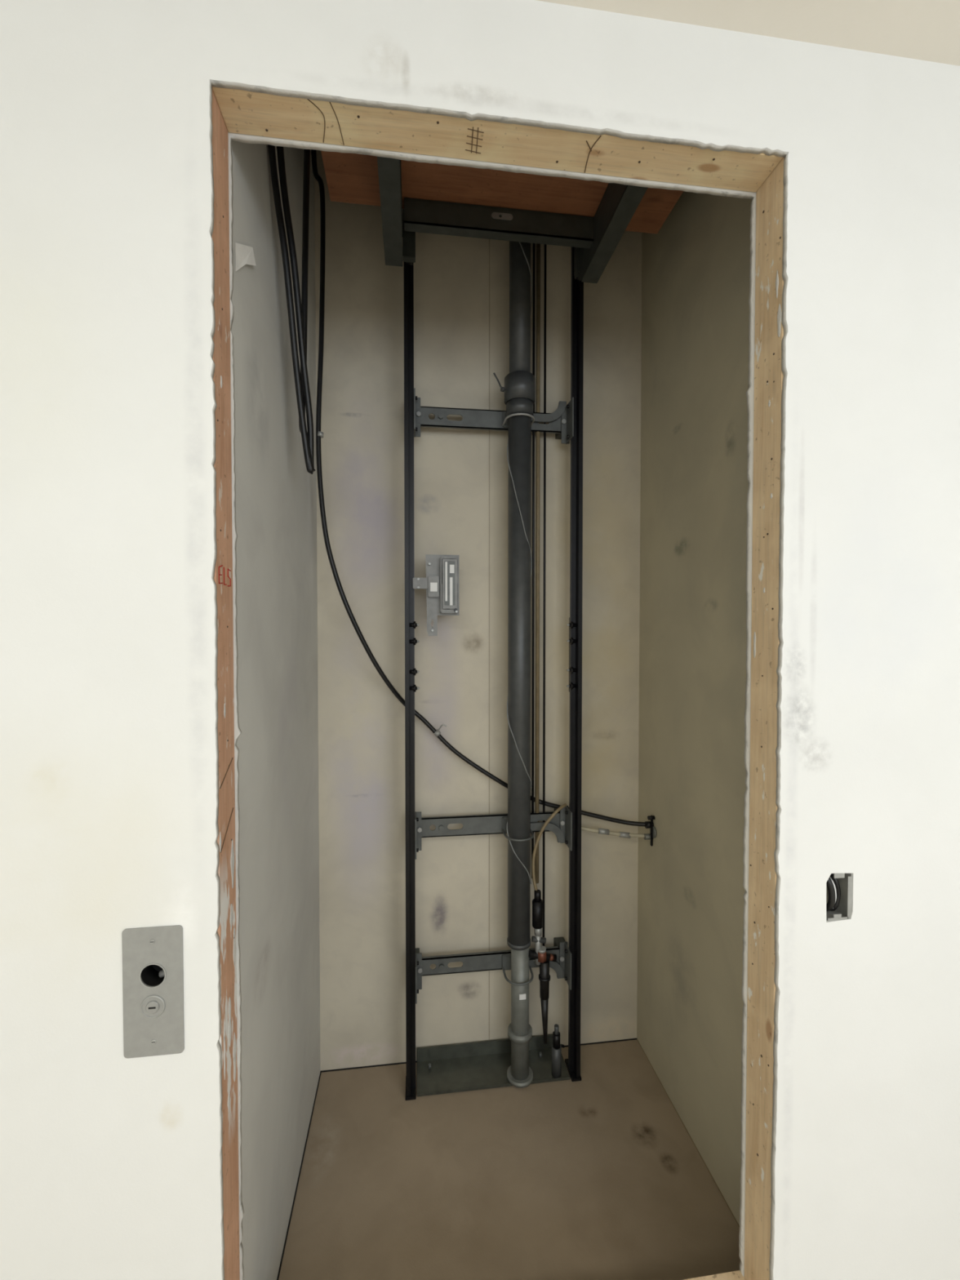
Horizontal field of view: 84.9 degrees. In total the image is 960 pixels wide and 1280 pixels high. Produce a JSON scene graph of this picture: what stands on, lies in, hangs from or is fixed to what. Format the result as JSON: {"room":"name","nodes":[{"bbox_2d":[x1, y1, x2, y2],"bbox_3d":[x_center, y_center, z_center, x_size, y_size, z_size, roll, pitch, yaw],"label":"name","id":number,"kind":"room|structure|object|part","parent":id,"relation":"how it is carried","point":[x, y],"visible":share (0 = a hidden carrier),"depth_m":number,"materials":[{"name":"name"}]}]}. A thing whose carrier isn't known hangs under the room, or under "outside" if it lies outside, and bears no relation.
{"room":"elevator landing hallway","nodes":[
{"label":"elevator landing hallway","id":0,"kind":"room"},
{"bbox_2d":[231,141,320,1279],"bbox_3d":[-0.603,-0.506,1.513,0.090,4.420,0.944,0,1,-7],"label":"wall","id":1,"kind":"structure","parent":0,"point":[277,744],"depth_m":1.37,"materials":[{"name":"paint"}]},
{"bbox_2d":[235,242,256,271],"bbox_3d":[-0.504,-0.816,1.133,0.001,0.118,0.113,0,1,-3],"label":"tape","id":2,"kind":"object","parent":1,"relation":"attached to","point":[244,255],"visible":1,"depth_m":1.12,"materials":[{"name":"paper"}]},
{"bbox_2d":[267,144,315,474],"bbox_3d":[-0.497,-1.044,1.360,0.082,1.143,0.285,0,1,-7],"label":"cable","id":3,"kind":"object","parent":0,"point":[301,378],"depth_m":1.43,"materials":[{"name":"black rubber"}]},
{"bbox_2d":[404,262,419,1100],"bbox_3d":[-0.250,-0.425,1.913,0.054,4.199,0.095,0,1,-7],"label":"rail","id":4,"kind":"object","parent":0,"point":[411,624],"depth_m":1.90,"materials":[{"name":"black metal"}]},
{"bbox_2d":[413,554,459,635],"bbox_3d":[-0.157,-0.162,1.890,0.168,0.295,0.040,0,1,-7],"label":"switch box","id":5,"kind":"object","parent":4,"relation":"attached to","point":[441,583],"visible":1,"depth_m":1.89,"materials":[{"name":"grey paint"}]},
{"bbox_3d":[-0.204,-0.204,1.894,0.075,0.040,0.007,0,1,-7],"label":"bracket arm","id":6,"kind":"part","parent":5,"relation":"part of"},
{"bbox_2d":[314,150,642,1071],"bbox_3d":[0.013,-0.519,2.113,1.486,4.420,0.090,0,1,-7],"label":"wall","id":7,"kind":"structure","parent":0,"point":[362,793],"depth_m":2.07,"materials":[{"name":"paint"}]},
{"bbox_2d":[321,239,637,1072],"bbox_3d":[0.019,0.022,2.078,1.286,3.300,0.004,0,1,-7],"label":"trim","id":8,"kind":"structure","parent":7,"relation":"attached to","point":[489,239],"depth_m":2.08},
{"bbox_2d":[414,805,572,859],"bbox_3d":[0.043,0.721,2.001,0.624,0.146,0.189,0,1,-7],"label":"bracket","id":9,"kind":"object","parent":7,"relation":"attached to","point":[561,824],"visible":0.88,"depth_m":2.01,"materials":[{"name":"grey metal"}]},
{"bbox_3d":[-0.238,0.723,1.944,0.005,0.146,0.085,0,1,-7],"label":"clip leg","id":10,"kind":"part","parent":9,"relation":"part of","materials":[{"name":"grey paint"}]},
{"bbox_3d":[0.339,0.721,2.018,0.005,0.146,0.085,0,1,-7],"label":"clip leg","id":11,"kind":"part","parent":9,"relation":"part of","materials":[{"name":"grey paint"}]},
{"bbox_2d":[415,937,571,1004],"bbox_3d":[0.043,1.257,2.012,0.624,0.138,0.189,0,1,-7],"label":"bracket","id":12,"kind":"object","parent":7,"relation":"attached to","point":[492,960],"visible":0.86,"depth_m":2.02,"materials":[{"name":"grey metal"}]},
{"bbox_3d":[-0.238,1.258,1.955,0.005,0.138,0.085,0,1,-7],"label":"clip leg","id":13,"kind":"part","parent":12,"relation":"part of","materials":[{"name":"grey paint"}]},
{"bbox_2d":[531,243,546,946],"bbox_3d":[0.228,-0.338,2.033,0.053,3.180,0.018,0,1,-7],"label":"vertical conduit","id":14,"kind":"object","parent":12,"relation":"attached to","point":[538,246],"visible":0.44,"depth_m":2.03,"materials":[{"name":"black metal"}]},
{"bbox_3d":[0.339,1.257,2.029,0.005,0.138,0.085,0,1,-7],"label":"clip leg","id":15,"kind":"part","parent":12,"relation":"part of","materials":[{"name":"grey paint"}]},
{"bbox_2d":[413,387,573,444],"bbox_3d":[0.043,-0.833,1.968,0.624,0.156,0.189,0,1,-7],"label":"bracket","id":16,"kind":"object","parent":7,"relation":"attached to","point":[561,421],"visible":0.89,"depth_m":1.98,"materials":[{"name":"grey metal"}]},
{"bbox_3d":[-0.238,-0.826,1.911,0.005,0.144,0.085,0,1,-7],"label":"clip leg","id":17,"kind":"part","parent":16,"relation":"part of","materials":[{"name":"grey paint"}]},
{"bbox_3d":[0.339,-0.828,1.984,0.005,0.144,0.085,0,1,-7],"label":"clip leg","id":18,"kind":"part","parent":16,"relation":"part of","materials":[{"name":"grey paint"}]},
{"bbox_2d":[0,0,959,1279],"bbox_3d":[0.170,0.154,1.040,4.600,2.739,0.013,0,1,-7],"label":"wall","id":19,"kind":"structure","parent":0,"point":[111,1163],"depth_m":0.96,"materials":[{"name":"white paint"}]},
{"bbox_2d":[121,924,184,1058],"bbox_3d":[-0.591,0.632,0.969,0.101,0.234,0.061,0,1,-7],"label":"plate","id":20,"kind":"object","parent":19,"relation":"attached to","point":[153,959],"visible":0.99,"depth_m":0.94,"materials":[{"name":"grey paint"}]},
{"bbox_2d":[140,995,165,1017],"bbox_3d":[-0.588,0.659,0.942,0.041,0.041,0.004,0,1,-7],"label":"switch","id":21,"kind":"object","parent":20,"relation":"attached to","point":[151,1006],"depth_m":0.94,"materials":[{"name":"grey paint"}]},
{"bbox_2d":[212,89,239,1279],"bbox_3d":[-0.506,0.221,1.007,0.038,2.608,0.091,0,1,-7],"label":"stud","id":22,"kind":"object","parent":19,"relation":"attached to","point":[220,235],"visible":0.51,"depth_m":1.01,"materials":[{"name":"brown wood"}]},
{"bbox_2d":[219,831,221,851],"bbox_3d":[-0.482,0.375,0.975,0.002,0.040,0.010,0,1,-7],"label":"smear","id":23,"kind":"object","parent":22,"relation":"attached to","point":[220,832],"visible":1,"depth_m":0.97,"materials":[{"name":"white paint"}]},
{"bbox_2d":[218,564,222,583],"bbox_3d":[-0.484,-0.122,0.979,0.002,0.037,0.019,0,1,-7],"label":"letter","id":24,"kind":"object","parent":22,"relation":"attached to","point":[221,565],"visible":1,"depth_m":0.97,"materials":[{"name":"red paint"}]},
{"bbox_2d":[223,1018,225,1079],"bbox_3d":[-0.484,0.775,0.994,0.002,0.120,0.009,0,1,-7],"label":"smear","id":25,"kind":"object","parent":22,"relation":"attached to","point":[224,1019],"visible":1,"depth_m":0.99,"materials":[{"name":"white paint"}]},
{"bbox_2d":[223,702,226,718],"bbox_3d":[-0.486,0.135,1.000,0.002,0.030,0.010,0,1,-7],"label":"smear","id":26,"kind":"object","parent":22,"relation":"attached to","point":[224,710],"visible":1,"depth_m":1.00,"materials":[{"name":"white paint"}]},
{"bbox_2d":[219,757,233,788],"bbox_3d":[-0.487,0.255,1.007,0.002,0.042,0.071,0,1,-7],"label":"scribe","id":27,"kind":"object","parent":22,"relation":"attached to","point":[232,757],"visible":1,"depth_m":1.00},
{"bbox_2d":[220,807,233,853],"bbox_3d":[-0.487,0.365,1.010,0.002,0.062,0.071,0,1,-7],"label":"scribe","id":28,"kind":"object","parent":22,"relation":"attached to","point":[233,807],"visible":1,"depth_m":1.01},
{"bbox_2d":[227,1091,230,1111],"bbox_3d":[-0.486,0.895,1.016,0.002,0.040,0.015,0,1,-7],"label":"smear","id":29,"kind":"object","parent":22,"relation":"attached to","point":[228,1095],"visible":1,"depth_m":1.01,"materials":[{"name":"white paint"}]},
{"bbox_2d":[227,568,231,586],"bbox_3d":[-0.490,-0.121,1.024,0.002,0.035,0.016,0,1,-7],"label":"letter","id":30,"kind":"object","parent":22,"relation":"attached to","point":[228,569],"visible":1,"depth_m":1.02,"materials":[{"name":"paint"}]},
{"bbox_2d":[228,996,231,1047],"bbox_3d":[-0.488,0.744,1.022,0.002,0.100,0.018,0,1,-7],"label":"smear","id":31,"kind":"object","parent":22,"relation":"attached to","point":[229,1000],"visible":1,"depth_m":1.02,"materials":[{"name":"white paint"}]},
{"bbox_2d":[229,903,233,928],"bbox_3d":[-0.489,0.544,1.033,0.002,0.050,0.020,0,1,-7],"label":"smear","id":32,"kind":"object","parent":22,"relation":"attached to","point":[231,907],"visible":1,"depth_m":1.03,"materials":[{"name":"white paint"}]},
{"bbox_2d":[231,840,234,888],"bbox_3d":[-0.491,0.444,1.041,0.002,0.100,0.022,0,1,-7],"label":"smear","id":33,"kind":"object","parent":22,"relation":"attached to","point":[232,851],"visible":1,"depth_m":1.04,"materials":[{"name":"white paint"}]},
{"bbox_2d":[232,928,235,965],"bbox_3d":[-0.491,0.614,1.049,0.002,0.080,0.016,0,1,-7],"label":"smear","id":34,"kind":"object","parent":22,"relation":"attached to","point":[234,943],"visible":1,"depth_m":1.05,"materials":[{"name":"white paint"}]},
{"bbox_2d":[232,1032,236,1081],"bbox_3d":[-0.491,0.834,1.050,0.002,0.100,0.021,0,1,-7],"label":"smear","id":35,"kind":"object","parent":22,"relation":"attached to","point":[234,1046],"visible":1,"depth_m":1.05,"materials":[{"name":"white paint"}]},
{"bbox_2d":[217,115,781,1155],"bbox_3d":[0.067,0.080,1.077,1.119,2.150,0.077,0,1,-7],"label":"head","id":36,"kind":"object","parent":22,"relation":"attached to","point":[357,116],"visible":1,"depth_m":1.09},
{"bbox_2d":[306,98,324,142],"bbox_3d":[-0.305,-0.993,1.004,0.021,0.002,0.088,0,1,3],"label":"pencil line","id":37,"kind":"object","parent":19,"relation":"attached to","point":[307,99],"visible":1,"depth_m":1.00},
{"bbox_2d":[329,102,344,145],"bbox_3d":[-0.273,-0.993,1.009,0.005,0.002,0.088,0,1,3],"label":"pencil line","id":38,"kind":"object","parent":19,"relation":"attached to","point":[330,102],"visible":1,"depth_m":1.00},
{"bbox_2d":[471,126,473,153],"bbox_3d":[-0.015,-0.994,1.043,0.002,0.002,0.055,0,1,-4],"label":"grade mark","id":39,"kind":"object","parent":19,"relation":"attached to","point":[473,126],"visible":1,"depth_m":1.04,"materials":[{"name":"black"}]},
{"bbox_2d":[475,127,478,153],"bbox_3d":[-0.005,-0.994,1.044,0.002,0.002,0.055,0,1,-4],"label":"grade mark","id":40,"kind":"object","parent":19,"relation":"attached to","point":[477,127],"visible":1,"depth_m":1.04,"materials":[{"name":"black"}]},
{"bbox_2d":[212,86,782,192],"bbox_3d":[0.067,-1.054,1.053,1.117,0.120,0.091,0,1,-7],"label":"header","id":41,"kind":"object","parent":19,"relation":"attached to","point":[242,112],"visible":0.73,"depth_m":1.04,"materials":[{"name":"brown wood"}]},
{"bbox_2d":[584,135,601,173],"bbox_3d":[0.227,-0.994,1.074,0.010,0.002,0.085,0,1,-11],"label":"pencil line","id":42,"kind":"object","parent":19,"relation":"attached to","point":[600,135],"visible":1,"depth_m":1.07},
{"bbox_2d":[683,1270,745,1279],"bbox_3d":[0.066,1.504,1.113,1.117,0.038,0.106,0,1,-7],"label":"plate","id":43,"kind":"object","parent":19,"relation":"attached to","point":[734,1275],"visible":1,"depth_m":1.22,"materials":[{"name":"brown wood"}]},
{"bbox_2d":[744,157,784,1279],"bbox_3d":[0.640,0.218,1.153,0.038,2.608,0.091,0,1,-7],"label":"stud","id":44,"kind":"object","parent":19,"relation":"attached to","point":[762,987],"visible":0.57,"depth_m":1.15,"materials":[{"name":"brown wood"}]},
{"bbox_2d":[753,631,755,657],"bbox_3d":[0.617,0.011,1.178,0.003,0.060,0.009,0,1,-7],"label":"drip","id":45,"kind":"object","parent":44,"relation":"attached to","point":[754,635],"visible":1,"depth_m":1.18,"materials":[{"name":"white paint"}]},
{"bbox_2d":[775,269,778,298],"bbox_3d":[0.624,-0.748,1.102,0.003,0.060,0.010,0,1,-7],"label":"drip","id":46,"kind":"object","parent":44,"relation":"attached to","point":[777,276],"visible":1,"depth_m":1.10,"materials":[{"name":"white paint"}]},
{"bbox_2d":[777,303,782,337],"bbox_3d":[0.625,-0.667,1.096,0.003,0.070,0.014,0,1,-7],"label":"drip","id":47,"kind":"object","parent":44,"relation":"attached to","point":[779,313],"visible":1,"depth_m":1.09,"materials":[{"name":"white paint"}]},
{"bbox_2d":[826,873,853,922],"bbox_3d":[0.763,0.547,1.149,0.068,0.113,0.060,0,1,-7],"label":"electrical outlet box","id":48,"kind":"object","parent":19,"relation":"attached to","point":[839,886],"visible":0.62,"depth_m":1.13,"materials":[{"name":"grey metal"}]},
{"bbox_2d":[227,131,756,1279],"bbox_3d":[0.140,-0.518,1.126,1.326,4.420,0.013,0,1,-7],"label":"wall","id":49,"kind":"structure","parent":0,"point":[243,138],"depth_m":1.13,"materials":[{"name":"paint"}]},
{"bbox_2d":[320,151,683,283],"bbox_3d":[0.097,-1.942,1.504,1.098,1.350,0.780,0,1,-7],"label":"elevator car platform","id":50,"kind":"object","parent":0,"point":[591,217],"visible":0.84,"depth_m":1.66,"materials":[{"name":"brown wood"}]},
{"bbox_3d":[-0.259,-1.270,1.520,0.059,0.006,0.535,0,1,-7],"label":"sling arm","id":51,"kind":"part","parent":50,"relation":"part of","materials":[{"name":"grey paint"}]},
{"bbox_3d":[-0.250,-1.389,1.453,0.059,0.006,0.725,0,1,-7],"label":"sling arm","id":52,"kind":"part","parent":50,"relation":"part of","materials":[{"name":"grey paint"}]},
{"bbox_3d":[0.423,-1.272,1.607,0.059,0.006,0.535,0,1,-7],"label":"sling arm","id":53,"kind":"part","parent":50,"relation":"part of","materials":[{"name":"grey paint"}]},
{"bbox_2d":[278,1040,740,1279],"bbox_3d":[0.080,1.711,1.640,1.466,0.060,1.060,0,1,-7],"label":"floor","id":54,"kind":"structure","parent":0,"point":[597,1176],"depth_m":1.63,"materials":[{"name":"beige concrete"}]},
{"bbox_2d":[276,1071,321,1279],"bbox_3d":[-0.557,1.681,1.566,0.004,0.003,0.944,0,1,-7],"label":"joint","id":55,"kind":"object","parent":54,"relation":"on","point":[286,1238],"visible":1,"depth_m":1.61,"materials":[{"name":"black"}]},
{"bbox_2d":[416,1034,569,1096],"bbox_3d":[0.046,1.619,2.033,0.578,0.102,0.156,0,1,-7],"label":"base plate","id":56,"kind":"object","parent":54,"relation":"on","point":[482,1064],"visible":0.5,"depth_m":2.05,"materials":[{"name":"metal"}]},
{"bbox_2d":[493,240,535,1088],"bbox_3d":[0.131,-0.031,1.963,0.146,3.389,0.114,0,1,13],"label":"jack","id":57,"kind":"object","parent":56,"relation":"on","point":[519,388],"visible":0.94,"depth_m":1.93,"materials":[{"name":"paint"}]},
{"bbox_2d":[528,803,567,1077],"bbox_3d":[0.263,1.148,1.990,0.171,1.030,0.064,0,1,-20],"label":"valve","id":58,"kind":"object","parent":57,"relation":"attached to","point":[543,958],"visible":1,"depth_m":1.96,"materials":[{"name":"black metal"}]},
{"bbox_3d":[0.235,1.187,1.971,0.106,0.050,0.026,0,1,-7],"label":"cross arm","id":59,"kind":"part","parent":58,"relation":"part of","materials":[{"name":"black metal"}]},
{"bbox_2d":[636,1039,739,1227],"bbox_3d":[0.716,1.679,1.729,0.002,0.002,0.944,0,1,-7],"label":"joint","id":60,"kind":"object","parent":54,"relation":"on","point":[637,1039],"visible":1,"depth_m":1.75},
{"bbox_2d":[564,246,583,1081],"bbox_3d":[0.353,-0.427,1.990,0.054,4.199,0.095,0,1,-7],"label":"rail","id":61,"kind":"object","parent":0,"point":[573,1062],"depth_m":1.98,"materials":[{"name":"black metal"}]},
{"bbox_2d":[636,191,751,1225],"bbox_3d":[0.761,-0.510,1.688,0.090,4.420,0.944,0,1,-7],"label":"wall","id":62,"kind":"structure","parent":0,"point":[695,269],"depth_m":1.74,"materials":[{"name":"paint"}]},
{"bbox_2d":[643,815,657,846],"bbox_3d":[0.657,0.738,2.031,0.035,0.120,0.045,0,1,-7],"label":"connector","id":63,"kind":"object","parent":62,"relation":"attached to","point":[648,824],"visible":1,"depth_m":2.03,"materials":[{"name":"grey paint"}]},
{"bbox_2d":[311,149,644,838],"bbox_3d":[0.040,-0.624,1.966,1.267,2.804,0.137,0,1,-7],"label":"power cable","id":64,"kind":"object","parent":63,"relation":"attached to","point":[319,434],"visible":0.77,"depth_m":1.83,"materials":[{"name":"black rubber"}]},
{"bbox_2d":[537,0,959,66],"bbox_3d":[0.402,-1.201,-0.806,4.700,0.050,3.650,0,1,-7],"label":"ceiling","id":65,"kind":"structure","parent":0,"point":[928,30],"depth_m":1.02,"materials":[{"name":"paint"}]}
]}

